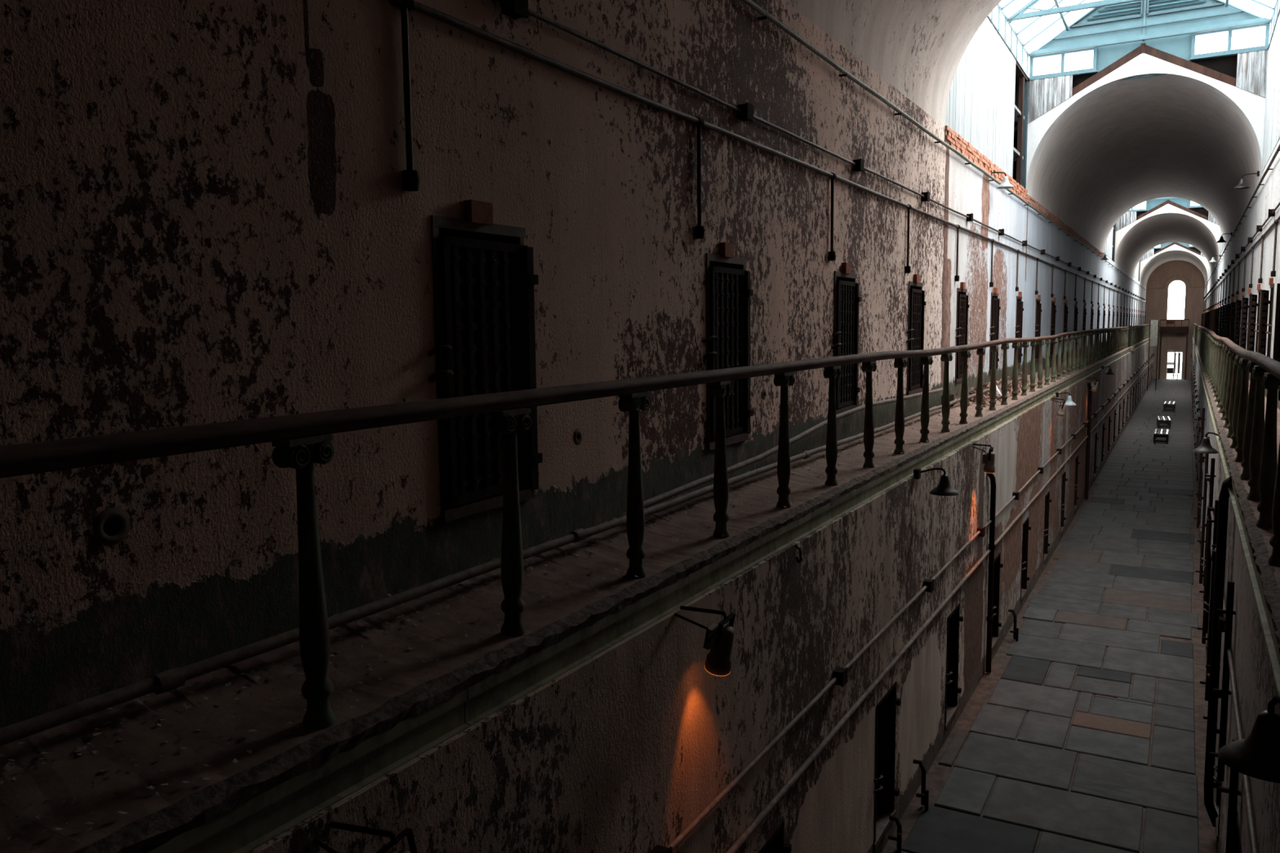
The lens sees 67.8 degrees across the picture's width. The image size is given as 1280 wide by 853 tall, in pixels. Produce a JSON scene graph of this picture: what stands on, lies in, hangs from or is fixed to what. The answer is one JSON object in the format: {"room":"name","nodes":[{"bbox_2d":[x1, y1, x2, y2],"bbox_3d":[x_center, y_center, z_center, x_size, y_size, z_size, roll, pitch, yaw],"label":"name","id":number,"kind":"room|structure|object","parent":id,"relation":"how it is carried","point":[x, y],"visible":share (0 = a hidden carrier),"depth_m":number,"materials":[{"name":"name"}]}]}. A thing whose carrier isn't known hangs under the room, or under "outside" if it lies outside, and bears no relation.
{"room":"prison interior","nodes":[
{"label":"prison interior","id":0,"kind":"room"},
{"bbox_2d":[0,0,1146,728],"bbox_3d":[21.514,-5.719,44.936,0.350,4.950,112.000,3,7,30],"label":"wall","id":1,"kind":"structure","parent":0,"point":[206,215],"depth_m":4.82,"materials":[{"name":"beige paint"}]},
{"bbox_2d":[93,507,130,546],"bbox_3d":[-2.050,0.390,3.702,0.009,0.152,0.148,3,7,30],"label":"air vent","id":2,"kind":"object","parent":1,"relation":"in","point":[112,526],"visible":1,"depth_m":3.70,"materials":[{"name":"metal"}]},
{"bbox_2d":[427,199,542,522],"bbox_3d":[-0.965,-0.405,5.660,0.293,1.805,0.981,3,7,30],"label":"door","id":3,"kind":"structure","parent":1,"relation":"in","point":[519,279],"depth_m":5.56,"materials":[{"name":"brown metal"}]},
{"bbox_2d":[573,428,582,445],"bbox_3d":[-0.423,0.072,6.533,0.009,0.116,0.113,3,7,30],"label":"air vent","id":4,"kind":"object","parent":1,"relation":"in","point":[577,436],"visible":1,"depth_m":6.53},
{"bbox_2d":[702,242,753,449],"bbox_3d":[0.736,-0.737,8.620,0.293,1.805,0.981,3,7,30],"label":"door","id":5,"kind":"structure","parent":1,"relation":"in","point":[740,294],"depth_m":8.62,"materials":[{"name":"brown metal"}]},
{"bbox_2d":[389,0,1145,312],"bbox_3d":[22.430,-6.345,46.077,0.090,0.988,107.000,3,7,30],"label":"pipe","id":6,"kind":"object","parent":1,"relation":"attached to","point":[410,176],"visible":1,"depth_m":6.95,"materials":[{"name":"black metal"}]},
{"bbox_2d":[497,0,1146,300],"bbox_3d":[22.438,-7.038,45.995,0.098,0.140,107.000,3,7,30],"label":"conduit","id":7,"kind":"object","parent":1,"relation":"attached to","point":[514,9],"visible":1,"depth_m":8.27,"materials":[{"name":"black metal"}]},
{"bbox_2d":[831,262,861,414],"bbox_3d":[2.437,-1.069,11.580,0.293,1.805,0.981,3,7,30],"label":"door","id":8,"kind":"structure","parent":1,"relation":"in","point":[850,290],"depth_m":11.60,"materials":[{"name":"brown metal"}]},
{"bbox_2d":[906,274,926,395],"bbox_3d":[4.139,-1.401,14.539,0.293,1.805,0.981,3,7,30],"label":"door","id":9,"kind":"structure","parent":1,"relation":"in","point":[917,303],"depth_m":14.52,"materials":[{"name":"brown metal"}]},
{"bbox_2d":[741,0,1146,290],"bbox_3d":[22.427,-7.994,45.894,0.099,0.083,107.001,3,7,30],"label":"pipe","id":10,"kind":"object","parent":1,"relation":"attached to","point":[766,15],"visible":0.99,"depth_m":11.88,"materials":[{"name":"black metal"}]},
{"bbox_2d":[955,282,969,382],"bbox_3d":[5.840,-1.734,17.499,0.293,1.805,0.981,3,7,30],"label":"door","id":11,"kind":"structure","parent":1,"relation":"in","point":[962,319],"depth_m":17.38,"materials":[{"name":"brown metal"}]},
{"bbox_2d":[944,125,1027,201],"bbox_3d":[7.286,-5.252,19.635,0.100,0.300,9.130,3,7,30],"label":"trim","id":12,"kind":"structure","parent":1,"relation":"attached to","point":[952,138],"depth_m":18.04,"materials":[{"name":"brick"}]},
{"bbox_2d":[989,287,1000,373],"bbox_3d":[7.541,-2.066,20.459,0.293,1.805,0.981,3,7,30],"label":"door","id":13,"kind":"structure","parent":1,"relation":"in","point":[995,301],"depth_m":20.35,"materials":[{"name":"brown metal"}]},
{"bbox_2d":[990,169,1013,188],"bbox_3d":[7.298,-5.022,19.360,0.620,0.320,0.333,-2,6,-8],"label":"lamp","id":14,"kind":"object","parent":1,"relation":"attached to","point":[1005,184],"visible":0.98,"depth_m":19.33,"materials":[{"name":"metal"}]},
{"bbox_2d":[1014,291,1023,365],"bbox_3d":[9.243,-2.398,23.419,0.293,1.805,0.981,3,7,30],"label":"door","id":15,"kind":"structure","parent":1,"relation":"in","point":[1019,316],"depth_m":23.46,"materials":[{"name":"brown metal"}]},
{"bbox_2d":[1035,294,1042,360],"bbox_3d":[10.944,-2.730,26.378,0.293,1.805,0.981,3,7,30],"label":"door","id":16,"kind":"structure","parent":1,"relation":"in","point":[1038,306],"depth_m":26.29,"materials":[{"name":"brown metal"}]},
{"bbox_2d":[1049,297,1056,356],"bbox_3d":[12.645,-3.062,29.338,0.293,1.805,0.981,3,7,30],"label":"door","id":17,"kind":"structure","parent":1,"relation":"in","point":[1053,306],"depth_m":29.16,"materials":[{"name":"brown metal"}]},
{"bbox_2d":[1026,194,1104,257],"bbox_3d":[15.962,-6.924,34.720,0.050,0.200,25.895,3,7,30],"label":"trim","id":18,"kind":"structure","parent":1,"relation":"attached to","point":[1030,200],"depth_m":29.47,"materials":[{"name":"brick"}]},
{"bbox_2d":[1062,299,1068,353],"bbox_3d":[14.347,-3.394,32.298,0.293,1.805,0.981,3,7,30],"label":"door","id":19,"kind":"structure","parent":1,"relation":"in","point":[1065,307],"depth_m":32.06,"materials":[{"name":"brown metal"}]},
{"bbox_2d":[1073,301,1078,348],"bbox_3d":[16.048,-3.726,35.258,0.293,1.805,0.981,3,7,30],"label":"door","id":20,"kind":"structure","parent":1,"relation":"in","point":[1075,327],"depth_m":35.11,"materials":[{"name":"brown metal"}]},
{"bbox_2d":[1082,302,1086,347],"bbox_3d":[17.749,-4.059,38.217,0.293,1.805,0.981,3,7,30],"label":"door","id":21,"kind":"structure","parent":1,"relation":"in","point":[1085,304],"depth_m":38.10,"materials":[{"name":"brown metal"}]},
{"bbox_2d":[1089,303,1093,342],"bbox_3d":[19.451,-4.391,41.177,0.293,1.805,0.981,3,7,30],"label":"door","id":22,"kind":"structure","parent":1,"relation":"in","point":[1092,304],"depth_m":40.92,"materials":[{"name":"brown metal"}]},
{"bbox_2d":[945,0,1279,188],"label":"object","id":23,"kind":"structure","parent":1,"relation":"in","point":[992,97],"depth_m":21.33,"materials":[{"name":"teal paint"}]},
{"bbox_2d":[0,337,1149,852],"bbox_3d":[22.008,-3.419,44.910,1.123,0.430,112.000,3,7,30],"label":"walkway","id":24,"kind":"structure","parent":0,"point":[298,773],"depth_m":4.08,"materials":[{"name":"concrete"}]},
{"bbox_2d":[0,405,990,850],"bbox_3d":[1.821,0.402,9.647,0.824,0.121,16.002,3,7,30],"label":"flakes","id":25,"kind":"object","parent":24,"relation":"on","point":[9,766],"visible":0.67,"depth_m":4.01,"materials":[{"name":"paint"}]},
{"bbox_2d":[0,377,1022,746],"bbox_3d":[2.769,0.093,11.746,0.086,0.086,27.000,3,7,30],"label":"pipe","id":26,"kind":"object","parent":24,"relation":"on","point":[169,680],"visible":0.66,"depth_m":4.19,"materials":[{"name":"metal"}]},
{"bbox_2d":[0,325,1128,728],"bbox_3d":[11.867,-2.025,26.408,0.156,1.216,60.740,3,7,30],"label":"gallery railing","id":27,"kind":"object","parent":24,"relation":"on","point":[300,441],"visible":1,"depth_m":4.63,"materials":[{"name":"metal"}]},
{"bbox_2d":[643,387,954,508],"bbox_3d":[2.644,-0.041,11.657,0.120,0.418,10.751,3,7,30],"label":"pipe","id":28,"kind":"object","parent":24,"relation":"on","point":[665,495],"visible":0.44,"depth_m":9.04,"materials":[{"name":"black metal"}]},
{"bbox_2d":[950,372,1038,408],"bbox_3d":[7.727,-0.826,20.080,0.629,0.353,8.711,3,7,30],"label":"rubble","id":29,"kind":"object","parent":24,"relation":"on","point":[986,384],"visible":0.47,"depth_m":18.83,"materials":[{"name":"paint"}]},
{"bbox_2d":[1128,325,1134,351],"bbox_3d":[27.814,-5.055,54.386,0.700,1.400,2.430,3,7,30],"label":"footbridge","id":30,"kind":"object","parent":24,"relation":"on","point":[1132,348],"visible":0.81,"depth_m":54.01,"materials":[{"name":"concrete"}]},
{"bbox_2d":[1130,324,1149,346],"bbox_3d":[39.115,-7.326,73.808,0.151,1.181,41.600,3,7,30],"label":"gallery railing","id":31,"kind":"object","parent":24,"relation":"on","point":[1140,333],"visible":0.7,"depth_m":65.04,"materials":[{"name":"metal"}]},
{"bbox_2d":[439,231,711,493],"bbox_3d":[21.041,-3.644,45.441,0.800,9.270,112.000,3,7,30],"label":"wall","id":32,"kind":"structure","parent":0,"point":[462,266],"depth_m":7.05,"materials":[{"name":"paint"}]},
{"bbox_2d":[248,341,1155,852],"bbox_3d":[22.390,-1.140,44.946,0.340,4.160,112.000,3,7,30],"label":"wall","id":33,"kind":"structure","parent":0,"point":[621,751],"depth_m":7.40,"materials":[{"name":"paint"}]},
{"bbox_2d":[312,821,417,852],"bbox_3d":[-0.972,1.669,3.499,0.421,0.432,0.193,-2,6,-11],"label":"floodlight","id":34,"kind":"object","parent":33,"relation":"attached to","point":[406,832],"visible":1,"depth_m":3.48,"materials":[{"name":"black metal"}]},
{"bbox_2d":[674,605,735,676],"bbox_3d":[0.420,1.331,5.913,0.319,0.437,0.299,3,7,30],"label":"floodlight","id":35,"kind":"object","parent":33,"relation":"attached to","point":[719,638],"visible":1,"depth_m":5.88,"materials":[{"name":"brown"}]},
{"bbox_2d":[758,822,791,852],"bbox_3d":[0.919,3.997,7.445,0.285,1.570,0.893,3,7,30],"label":"door","id":36,"kind":"structure","parent":33,"relation":"in","point":[775,843],"depth_m":7.67,"materials":[{"name":"black metal"}]},
{"bbox_2d":[873,681,901,849],"bbox_3d":[2.621,3.665,10.405,0.285,1.570,0.893,3,7,30],"label":"door","id":37,"kind":"structure","parent":33,"relation":"in","point":[885,792],"depth_m":10.70,"materials":[{"name":"black metal"}]},
{"bbox_2d":[648,352,1155,852],"bbox_3d":[23.317,-1.923,46.064,0.098,0.140,107.000,3,7,30],"label":"conduit","id":38,"kind":"object","parent":33,"relation":"attached to","point":[839,674],"visible":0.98,"depth_m":8.60,"materials":[{"name":"black metal"}]},
{"bbox_2d":[913,467,959,496],"bbox_3d":[3.439,0.633,11.169,0.615,0.320,0.334,-2,6,-9],"label":"lamp","id":39,"kind":"object","parent":33,"relation":"attached to","point":[944,488],"visible":1,"depth_m":11.12,"materials":[{"name":"metal"}]},
{"bbox_2d":[725,358,1154,852],"bbox_3d":[23.306,-1.436,46.125,0.058,0.064,107.000,3,7,30],"label":"pipe","id":40,"kind":"object","parent":33,"relation":"attached to","point":[767,809],"visible":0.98,"depth_m":9.31,"materials":[{"name":"metal"}]},
{"bbox_2d":[944,603,963,729],"bbox_3d":[4.322,3.333,13.365,0.285,1.570,0.893,3,7,30],"label":"door","id":41,"kind":"structure","parent":33,"relation":"in","point":[952,690],"depth_m":13.65,"materials":[{"name":"black metal"}]},
{"bbox_2d":[971,443,995,473],"bbox_3d":[5.034,0.467,13.950,0.389,0.433,0.207,-3,6,-21],"label":"floodlight","id":42,"kind":"object","parent":33,"relation":"attached to","point":[988,458],"visible":1,"depth_m":13.93,"materials":[{"name":"brown"}]},
{"bbox_2d":[985,472,995,673],"bbox_3d":[5.625,2.350,15.369,0.109,3.413,0.362,4,8,38],"label":"drain pipe","id":43,"kind":"object","parent":33,"relation":"attached to","point":[989,618],"visible":0.93,"depth_m":15.45,"materials":[{"name":"black metal"}]},
{"bbox_2d":[991,552,1003,651],"bbox_3d":[6.023,3.001,16.324,0.285,1.570,0.893,3,7,30],"label":"door","id":44,"kind":"structure","parent":33,"relation":"in","point":[997,565],"depth_m":16.61,"materials":[{"name":"black metal"}]},
{"bbox_2d":[1020,516,1031,601],"bbox_3d":[7.725,2.669,19.284,0.285,1.570,0.893,3,7,30],"label":"door","id":45,"kind":"structure","parent":33,"relation":"in","point":[1024,589],"depth_m":19.55,"materials":[{"name":"black metal"}]},
{"bbox_2d":[1042,491,1051,564],"bbox_3d":[9.426,2.337,22.244,0.285,1.570,0.893,3,7,30],"label":"door","id":46,"kind":"structure","parent":33,"relation":"in","point":[1047,500],"depth_m":22.50,"materials":[{"name":"black metal"}]},
{"bbox_2d":[1050,398,1066,417],"bbox_3d":[9.685,-0.439,22.036,0.319,0.437,0.299,3,7,30],"label":"floodlight","id":47,"kind":"object","parent":33,"relation":"attached to","point":[1061,407],"visible":1,"depth_m":22.00,"materials":[{"name":"brown"}]},
{"bbox_2d":[1060,471,1067,534],"bbox_3d":[11.127,2.005,25.204,0.285,1.570,0.893,3,7,30],"label":"door","id":48,"kind":"structure","parent":33,"relation":"in","point":[1063,518],"depth_m":25.46,"materials":[{"name":"black metal"}]},
{"bbox_2d":[1055,392,1075,405],"bbox_3d":[10.279,-0.669,22.947,0.608,0.320,0.319,-6,8,-40],"label":"lamp","id":49,"kind":"object","parent":33,"relation":"attached to","point":[1068,402],"visible":0.91,"depth_m":22.96,"materials":[{"name":"metal"}]},
{"bbox_2d":[1073,455,1079,511],"bbox_3d":[12.829,1.672,28.163,0.285,1.570,0.893,3,7,30],"label":"door","id":50,"kind":"structure","parent":33,"relation":"in","point":[1077,463],"depth_m":28.41,"materials":[{"name":"black metal"}]},
{"bbox_2d":[1084,382,1092,499],"bbox_3d":[14.295,0.474,30.415,0.128,3.786,0.352,4,8,39],"label":"drain pipe","id":51,"kind":"object","parent":33,"relation":"attached to","point":[1090,394],"visible":0.99,"depth_m":30.47,"materials":[{"name":"black metal"}]},
{"bbox_2d":[1087,377,1097,391],"bbox_3d":[14.199,-1.320,29.888,0.319,0.437,0.299,3,7,30],"label":"floodlight","id":52,"kind":"object","parent":33,"relation":"attached to","point":[1095,384],"visible":1,"depth_m":29.86,"materials":[{"name":"brown"}]},
{"bbox_2d":[1093,432,1098,477],"bbox_3d":[16.231,1.008,34.083,0.285,1.570,0.893,3,7,30],"label":"door","id":53,"kind":"structure","parent":33,"relation":"in","point":[1095,437],"depth_m":34.33,"materials":[{"name":"black metal"}]},
{"bbox_2d":[1101,422,1105,465],"bbox_3d":[17.933,0.676,37.043,0.285,1.570,0.893,3,7,30],"label":"door","id":54,"kind":"structure","parent":33,"relation":"in","point":[1104,428],"depth_m":37.28,"materials":[{"name":"black metal"}]},
{"bbox_2d":[785,0,1001,126],"bbox_3d":[1.549,-5.205,4.610,5.800,2.950,22.500,3,7,30],"label":"vault","id":55,"kind":"object","parent":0,"point":[917,46],"visible":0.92,"depth_m":13.21,"materials":[{"name":"paint"}]},
{"bbox_2d":[881,378,1217,852],"bbox_3d":[23.948,0.906,44.454,7.100,0.256,112.300,3,7,30],"label":"floor","id":56,"kind":"structure","parent":0,"point":[1085,732],"depth_m":14.56,"materials":[{"name":"grey stone"}]},
{"bbox_2d":[888,815,902,852],"bbox_3d":[2.788,4.460,10.398,0.143,0.326,0.254,1,6,17],"label":"pipe stub","id":57,"kind":"object","parent":56,"relation":"on","point":[899,839],"visible":1,"depth_m":10.34,"materials":[{"name":"black metal"}]},
{"bbox_2d":[912,759,928,810],"bbox_3d":[3.336,4.256,11.324,0.143,0.526,0.254,-1,6,0],"label":"pipe stub","id":58,"kind":"object","parent":56,"relation":"on","point":[924,795],"visible":1,"depth_m":11.32,"materials":[{"name":"black metal"}]},
{"bbox_2d":[1008,608,1018,641],"bbox_3d":[6.749,3.593,17.229,0.143,0.526,0.254,0,6,6],"label":"pipe stub","id":59,"kind":"object","parent":56,"relation":"on","point":[1015,631],"visible":1,"depth_m":17.22,"materials":[{"name":"black metal"}]},
{"bbox_2d":[1146,320,1159,391],"bbox_3d":[41.679,-5.773,77.376,0.660,5.720,0.060,3,7,30],"label":"screen panel","id":60,"kind":"object","parent":56,"relation":"on","point":[1154,324],"visible":1,"depth_m":77.20,"materials":[{"name":"black metal"}]},
{"bbox_2d":[1153,428,1168,444],"bbox_3d":[24.774,0.459,45.261,0.600,0.455,2.200,3,7,30],"label":"bench","id":61,"kind":"object","parent":56,"relation":"on","point":[1156,435],"visible":1,"depth_m":44.44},
{"bbox_2d":[1156,416,1171,428],"bbox_3d":[28.265,-0.230,51.404,0.600,0.455,2.200,2,7,27],"label":"bench","id":62,"kind":"object","parent":56,"relation":"on","point":[1168,420],"visible":1,"depth_m":50.57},
{"bbox_2d":[1163,400,1175,411],"bbox_3d":[33.914,-1.310,61.017,0.600,0.455,2.200,3,7,31],"label":"bench","id":63,"kind":"object","parent":56,"relation":"on","point":[1165,405],"visible":1,"depth_m":60.21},
{"bbox_2d":[1158,319,1189,379],"bbox_3d":[51.396,-7.429,91.804,2.450,5.760,1.040,3,7,30],"label":"balcony","id":64,"kind":"object","parent":56,"relation":"on","point":[1174,329],"visible":1,"depth_m":91.21,"materials":[{"name":"brown metal"}]},
{"bbox_2d":[1012,53,1265,253],"bbox_3d":[18.016,-8.420,33.258,5.800,2.950,25.700,3,7,30],"label":"vault","id":65,"kind":"object","parent":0,"point":[1113,147],"visible":0.92,"depth_m":27.11,"materials":[{"name":"paint"}]},
{"bbox_2d":[1104,196,1223,261],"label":"window","id":66,"kind":"structure","parent":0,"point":[1131,215],"depth_m":50.64,"materials":[{"name":"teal paint"}]},
{"bbox_2d":[1114,204,1220,276],"bbox_3d":[33.591,-11.460,60.353,5.800,2.950,22.100,3,7,30],"label":"vault","id":67,"kind":"object","parent":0,"point":[1133,241],"visible":0.91,"depth_m":56.42,"materials":[{"name":"paint"}]},
{"bbox_2d":[1133,241,1210,281],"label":"window","id":68,"kind":"structure","parent":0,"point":[1153,251],"depth_m":77.82,"materials":[{"name":"teal paint"}]},
{"bbox_2d":[1139,244,1208,286],"bbox_3d":[47.629,-14.201,84.773,5.800,2.950,15.700,3,7,30],"label":"vault","id":69,"kind":"object","parent":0,"point":[1148,265],"visible":0.9,"depth_m":81.82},
{"bbox_2d":[1145,260,1204,379],"bbox_3d":[51.701,-10.475,92.237,7.100,12.120,0.500,3,7,30],"label":"wall","id":70,"kind":"structure","parent":0,"point":[1156,305],"depth_m":91.95,"materials":[{"name":"paint"}]},
{"bbox_2d":[1166,350,1182,378],"bbox_3d":[52.008,-6.053,92.650,1.330,2.830,0.060,3,7,30],"label":"door","id":71,"kind":"structure","parent":70,"relation":"in","point":[1171,371],"depth_m":92.58,"materials":[{"name":"white paint"}]},
{"bbox_2d":[1146,275,1204,319],"bbox_3d":[51.626,-12.449,91.889,4.850,4.200,0.352,3,7,30],"label":"trim","id":72,"kind":"structure","parent":70,"relation":"in","point":[1187,279],"depth_m":91.69,"materials":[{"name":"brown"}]},
{"bbox_2d":[1191,342,1279,852],"bbox_3d":[25.447,-0.994,43.205,0.340,4.160,112.000,3,7,30],"label":"wall","id":73,"kind":"structure","parent":0,"point":[1254,677],"depth_m":7.83,"materials":[{"name":"paint"}]},
{"bbox_2d":[1194,408,1205,528],"bbox_3d":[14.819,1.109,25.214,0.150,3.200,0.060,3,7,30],"label":"door","id":74,"kind":"structure","parent":73,"relation":"attached to","point":[1202,419],"depth_m":25.20,"materials":[{"name":"black metal"}]},
{"bbox_2d":[1197,470,1203,530],"bbox_3d":[14.931,1.957,25.214,0.285,1.570,0.893,3,7,30],"label":"door","id":75,"kind":"structure","parent":73,"relation":"in","point":[1199,502],"depth_m":24.96,"materials":[{"name":"black metal"}]},
{"bbox_2d":[1195,436,1209,583],"bbox_3d":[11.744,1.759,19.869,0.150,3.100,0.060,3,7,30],"label":"door","id":76,"kind":"structure","parent":73,"relation":"attached to","point":[1201,571],"depth_m":19.86,"materials":[{"name":"black metal"}]},
{"bbox_2d":[1200,514,1208,598],"bbox_3d":[11.528,2.621,19.294,0.285,1.570,0.893,3,7,30],"label":"door","id":77,"kind":"structure","parent":73,"relation":"in","point":[1205,524],"depth_m":19.57,"materials":[{"name":"black metal"}]},
{"bbox_2d":[1192,431,1219,453],"bbox_3d":[8.388,0.237,14.074,0.338,0.320,0.578,2,6,21],"label":"lamp","id":78,"kind":"object","parent":73,"relation":"attached to","point":[1205,447],"visible":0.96,"depth_m":14.13,"materials":[{"name":"metal"}]},
{"bbox_2d":[1197,457,1215,644],"bbox_3d":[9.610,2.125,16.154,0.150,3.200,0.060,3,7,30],"label":"door","id":79,"kind":"structure","parent":73,"relation":"attached to","point":[1211,475],"depth_m":16.13,"materials":[{"name":"black metal"}]},
{"bbox_2d":[1203,550,1211,649],"bbox_3d":[9.827,2.953,16.335,0.285,1.570,0.893,3,7,30],"label":"door","id":80,"kind":"structure","parent":73,"relation":"in","point":[1210,571],"depth_m":16.09,"materials":[{"name":"black metal"}]},
{"bbox_2d":[1200,500,1218,701],"bbox_3d":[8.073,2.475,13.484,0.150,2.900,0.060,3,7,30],"label":"door","id":81,"kind":"structure","parent":73,"relation":"attached to","point":[1216,502],"depth_m":13.46,"materials":[{"name":"black metal"}]},
{"bbox_2d":[1212,693,1222,841],"bbox_3d":[6.424,3.618,10.415,0.285,1.570,0.893,3,7,30],"label":"door","id":82,"kind":"structure","parent":73,"relation":"in","point":[1217,784],"depth_m":10.43,"materials":[{"name":"black metal"}]},
{"bbox_2d":[1204,475,1232,826],"bbox_3d":[6.176,2.467,10.104,0.190,4.064,0.809,3,7,30],"label":"drain pipe","id":83,"kind":"object","parent":73,"relation":"attached to","point":[1223,507],"visible":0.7,"depth_m":10.41,"materials":[{"name":"black metal"}]},
{"bbox_2d":[1209,581,1235,782],"bbox_3d":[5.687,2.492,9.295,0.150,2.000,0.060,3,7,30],"label":"door","id":84,"kind":"structure","parent":73,"relation":"attached to","point":[1229,611],"depth_m":9.26,"materials":[{"name":"black metal"}]},
{"bbox_2d":[1191,354,1258,852],"bbox_3d":[27.233,-2.037,46.697,0.098,0.140,102.000,3,7,30],"label":"conduit","id":85,"kind":"object","parent":73,"relation":"attached to","point":[1211,510],"visible":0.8,"depth_m":7.99,"materials":[{"name":"black metal"}]},
{"bbox_2d":[1218,768,1240,852],"bbox_3d":[4.682,3.636,7.625,0.150,2.100,0.060,3,7,30],"label":"door","id":86,"kind":"structure","parent":73,"relation":"attached to","point":[1233,791],"depth_m":7.53,"materials":[{"name":"black metal"}]},
{"bbox_2d":[1234,811,1241,852],"bbox_3d":[4.723,3.950,7.455,0.285,1.570,0.893,3,7,30],"label":"door","id":87,"kind":"structure","parent":73,"relation":"in","point":[1237,849],"depth_m":7.72,"materials":[{"name":"black metal"}]},
{"bbox_2d":[1217,695,1279,783],"bbox_3d":[2.584,1.268,3.895,0.360,0.320,0.560,3,7,30],"label":"lamp","id":88,"kind":"object","parent":73,"relation":"attached to","point":[1257,756],"visible":1,"depth_m":3.94,"materials":[{"name":"metal"}]},
{"bbox_2d":[1191,335,1279,696],"bbox_3d":[25.659,-3.245,42.831,1.068,0.430,112.000,3,7,30],"label":"walkway","id":89,"kind":"structure","parent":0,"point":[1264,577],"depth_m":6.84,"materials":[{"name":"concrete"}]},
{"bbox_2d":[1192,323,1198,346],"bbox_3d":[42.059,-7.186,72.132,0.144,1.181,41.600,3,7,30],"label":"gallery railing","id":90,"kind":"object","parent":89,"relation":"on","point":[1195,332],"visible":0.94,"depth_m":61.94,"materials":[{"name":"metal"}]},
{"bbox_2d":[1196,325,1279,565],"bbox_3d":[15.333,-1.986,25.637,0.152,1.216,57.840,3,7,30],"label":"gallery railing","id":91,"kind":"object","parent":89,"relation":"on","point":[1227,365],"visible":1,"depth_m":8.31,"materials":[{"name":"metal"}]},
{"bbox_2d":[1203,138,1279,410],"bbox_3d":[26.073,-5.502,42.340,0.350,4.950,112.000,3,7,30],"label":"wall","id":92,"kind":"structure","parent":0,"point":[1268,195],"depth_m":21.73,"materials":[{"name":"grey paint"}]},
{"bbox_2d":[1217,302,1223,335],"bbox_3d":[24.978,-4.424,40.847,0.385,1.805,0.981,3,7,30],"label":"door","id":93,"kind":"structure","parent":92,"relation":"in","point":[1222,304],"depth_m":40.69,"materials":[{"name":"brown metal"}]},
{"bbox_2d":[1218,300,1226,337],"bbox_3d":[23.277,-4.091,37.887,0.385,1.805,0.981,3,7,30],"label":"door","id":94,"kind":"structure","parent":92,"relation":"in","point":[1221,307],"depth_m":37.70,"materials":[{"name":"brown metal"}]},
{"bbox_2d":[1222,298,1229,337],"bbox_3d":[21.575,-3.759,34.927,0.385,1.805,0.981,3,7,30],"label":"door","id":95,"kind":"structure","parent":92,"relation":"in","point":[1224,325],"depth_m":34.82,"materials":[{"name":"brown metal"}]},
{"bbox_2d":[1225,297,1233,338],"bbox_3d":[19.874,-3.427,31.968,0.385,1.805,0.981,3,7,30],"label":"door","id":96,"kind":"structure","parent":92,"relation":"in","point":[1228,305],"depth_m":31.92,"materials":[{"name":"brown metal"}]},
{"bbox_2d":[1229,294,1238,343],"bbox_3d":[18.173,-3.095,29.008,0.385,1.805,0.981,3,7,30],"label":"door","id":97,"kind":"structure","parent":92,"relation":"in","point":[1233,304],"depth_m":29.00,"materials":[{"name":"brown metal"}]},
{"bbox_2d":[1233,292,1244,345],"bbox_3d":[16.471,-2.763,26.048,0.385,1.805,0.981,3,7,30],"label":"door","id":98,"kind":"structure","parent":92,"relation":"in","point":[1237,309],"depth_m":26.07,"materials":[{"name":"brown metal"}]},
{"bbox_2d":[1203,202,1279,299],"bbox_3d":[27.600,-7.033,45.346,0.098,0.140,103.000,3,7,30],"label":"conduit","id":99,"kind":"object","parent":92,"relation":"attached to","point":[1271,211],"visible":1,"depth_m":23.23,"materials":[{"name":"black metal"}]},
{"bbox_2d":[1203,215,1279,311],"bbox_3d":[27.625,-6.338,45.410,0.090,0.988,103.000,3,7,30],"label":"pipe","id":100,"kind":"object","parent":92,"relation":"attached to","point":[1273,273],"visible":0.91,"depth_m":25.37,"materials":[{"name":"black metal"}]},
{"bbox_2d":[1204,143,1279,288],"bbox_3d":[27.588,-7.989,45.246,0.099,0.082,103.000,3,7,30],"label":"pipe","id":101,"kind":"object","parent":92,"relation":"attached to","point":[1277,150],"visible":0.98,"depth_m":22.36,"materials":[{"name":"black metal"}]},
{"bbox_2d":[1240,288,1251,350],"bbox_3d":[14.770,-2.431,23.088,0.385,1.805,0.981,3,7,30],"label":"door","id":102,"kind":"structure","parent":92,"relation":"in","point":[1244,313],"depth_m":23.17,"materials":[{"name":"brown metal"}]},
{"bbox_2d":[1233,170,1259,189],"bbox_3d":[14.176,-5.733,22.164,0.335,0.320,0.653,-4,7,-27],"label":"lamp","id":103,"kind":"object","parent":92,"relation":"attached to","point":[1242,184],"visible":1,"depth_m":22.25,"materials":[{"name":"metal"}]},
{"bbox_2d":[1247,284,1261,352],"bbox_3d":[13.069,-2.099,20.129,0.385,1.805,0.981,3,7,30],"label":"door","id":104,"kind":"structure","parent":92,"relation":"in","point":[1253,299],"depth_m":20.19,"materials":[{"name":"brown metal"}]},
{"bbox_2d":[1257,277,1274,357],"bbox_3d":[11.367,-1.766,17.169,0.385,1.805,0.981,3,7,30],"label":"door","id":105,"kind":"structure","parent":92,"relation":"in","point":[1264,301],"depth_m":17.26,"materials":[{"name":"brown metal"}]},
{"bbox_2d":[1272,283,1279,362],"bbox_3d":[9.666,-1.434,14.209,0.385,1.805,0.981,3,7,30],"label":"door","id":106,"kind":"structure","parent":92,"relation":"in","point":[1276,356],"depth_m":13.98,"materials":[{"name":"brown metal"}]},
{"label":"outside","id":107,"kind":"structure","parent":0,"visible":0},
{"bbox_2d":[1166,363,1182,379],"bbox_3d":[61.825,-6.464,110.046,22.000,0.170,39.500,3,7,30],"label":"ground","id":108,"kind":"structure","parent":107,"point":[1169,375],"depth_m":101.88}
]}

